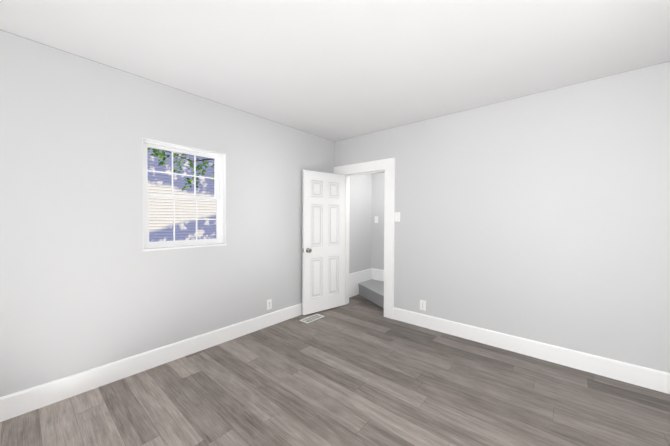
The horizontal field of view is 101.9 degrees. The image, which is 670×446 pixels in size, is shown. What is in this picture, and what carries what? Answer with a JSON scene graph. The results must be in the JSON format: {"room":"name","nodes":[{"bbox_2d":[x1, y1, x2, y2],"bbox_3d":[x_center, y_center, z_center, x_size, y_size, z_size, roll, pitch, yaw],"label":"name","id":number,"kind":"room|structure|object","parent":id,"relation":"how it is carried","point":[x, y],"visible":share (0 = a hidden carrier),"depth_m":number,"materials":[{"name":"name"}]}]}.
{"room":"empty room","nodes":[
{"label":"empty room","id":0,"kind":"room"},
{"bbox_2d":[0,30,371,396],"bbox_3d":[-1.177,0.007,2.859,0.140,2.440,5.760,1,1,41],"label":"wall","id":1,"kind":"structure","parent":0,"point":[87,282],"depth_m":2.12,"materials":[{"name":"grey paint"}]},
{"bbox_2d":[0,303,301,421],"bbox_3d":[-1.458,1.157,2.436,0.016,0.150,4.450,1,1,41],"label":"baseboard","id":2,"kind":"structure","parent":1,"relation":"attached to","point":[13,405],"depth_m":2.17,"materials":[{"name":"white wood"}]},
{"bbox_2d":[142,138,226,250],"bbox_3d":[-1.408,-0.239,2.570,0.140,0.942,0.726,1,1,41],"label":"double-hung window","id":3,"kind":"structure","parent":1,"relation":"in","point":[219,159],"depth_m":2.58,"materials":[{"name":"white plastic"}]},
{"bbox_2d":[267,299,271,309],"bbox_3d":[-0.780,0.968,3.227,0.009,0.117,0.072,1,1,41],"label":"outlet","id":4,"kind":"object","parent":1,"relation":"attached to","point":[269,303],"visible":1,"depth_m":3.23,"materials":[{"name":"white plastic"}]},
{"bbox_2d":[0,294,669,445],"bbox_3d":[0.294,1.312,1.613,4.030,0.120,5.760,1,1,41],"label":"floor","id":5,"kind":"structure","parent":0,"point":[358,370],"depth_m":1.92,"materials":[{"name":"grey wood"}]},
{"bbox_2d":[299,314,324,322],"bbox_3d":[-0.290,1.218,3.470,0.142,0.006,0.310,1,1,41],"label":"floor vent","id":6,"kind":"object","parent":5,"relation":"in","point":[314,317],"visible":1,"depth_m":3.47,"materials":[{"name":"white metal"}]},
{"bbox_2d":[349,268,383,297],"bbox_3d":[1.783,1.039,3.343,3.750,0.385,0.910,1,1,41],"label":"skirt","id":7,"kind":"object","parent":5,"relation":"on","point":[355,278],"visible":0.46,"depth_m":4.64,"materials":[{"name":"white wood"}]},
{"bbox_2d":[358,279,383,307],"bbox_3d":[1.310,0.653,3.740,2.466,1.140,0.879,1,1,41],"label":"stair","id":8,"kind":"structure","parent":5,"relation":"on","point":[371,290],"depth_m":4.30,"materials":[{"name":"grey carpet"}]},
{"bbox_2d":[0,0,669,140],"bbox_3d":[0.304,-1.247,1.573,4.030,0.120,5.760,1,1,41],"label":"ceiling","id":9,"kind":"structure","parent":0,"point":[335,70],"depth_m":1.84,"materials":[{"name":"white paint"}]},
{"bbox_2d":[371,172,384,269],"bbox_3d":[2.129,0.006,3.725,3.750,2.440,0.140,1,1,41],"label":"wall","id":10,"kind":"structure","parent":0,"point":[377,250],"depth_m":4.80,"materials":[{"name":"grey paint"}]},
{"bbox_2d":[335,62,669,372],"bbox_3d":[1.452,0.016,2.936,3.750,2.440,0.120,1,1,41],"label":"wall","id":11,"kind":"structure","parent":0,"point":[543,217],"depth_m":2.46,"materials":[{"name":"grey paint"}]},
{"bbox_2d":[334,158,394,318],"bbox_3d":[0.413,0.193,3.828,1.012,2.050,0.166,1,1,41],"label":"door frame","id":12,"kind":"structure","parent":11,"relation":"attached to","point":[387,166],"depth_m":3.51,"materials":[{"name":"white wood"}]},
{"bbox_2d":[302,170,344,314],"bbox_3d":[-0.155,0.255,3.775,0.207,1.895,0.696,1,1,41],"label":"door","id":13,"kind":"structure","parent":12,"relation":"attached to","point":[323,264],"depth_m":3.72,"materials":[{"name":"white paint"}]},
{"bbox_2d":[395,212,399,221],"bbox_3d":[0.782,-0.077,3.417,0.072,0.117,0.020,1,1,41],"label":"light switch","id":14,"kind":"object","parent":11,"relation":"attached to","point":[397,216],"visible":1,"depth_m":3.42,"materials":[{"name":"white plastic"}]},
{"bbox_2d":[420,300,425,310],"bbox_3d":[1.039,0.974,3.217,0.072,0.117,0.009,1,1,41],"label":"outlet","id":15,"kind":"object","parent":11,"relation":"attached to","point":[422,304],"visible":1,"depth_m":3.21,"materials":[{"name":"white plastic"}]},
{"bbox_2d":[393,307,669,393],"bbox_3d":[1.775,1.168,2.583,2.710,0.150,0.016,1,1,41],"label":"baseboard","id":16,"kind":"structure","parent":11,"relation":"attached to","point":[653,379],"depth_m":2.44,"materials":[{"name":"white wood"}]},
{"label":"outside","id":17,"kind":"structure","parent":0,"visible":0},
{"bbox_2d":[147,147,213,190],"bbox_3d":[-1.885,-0.858,4.851,0.366,5.108,2.762,1,1,41],"label":"tree","id":18,"kind":"object","parent":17,"point":[160,154],"depth_m":4.31,"materials":[{"name":"green plant"}]},
{"bbox_2d":[147,149,215,241],"bbox_3d":[-5.280,-2.560,7.285,0.200,8.600,26.000,1,1,41],"label":"neighbouring house","id":19,"kind":"structure","parent":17,"point":[155,186],"depth_m":8.00,"materials":[{"name":"white"}]}
]}

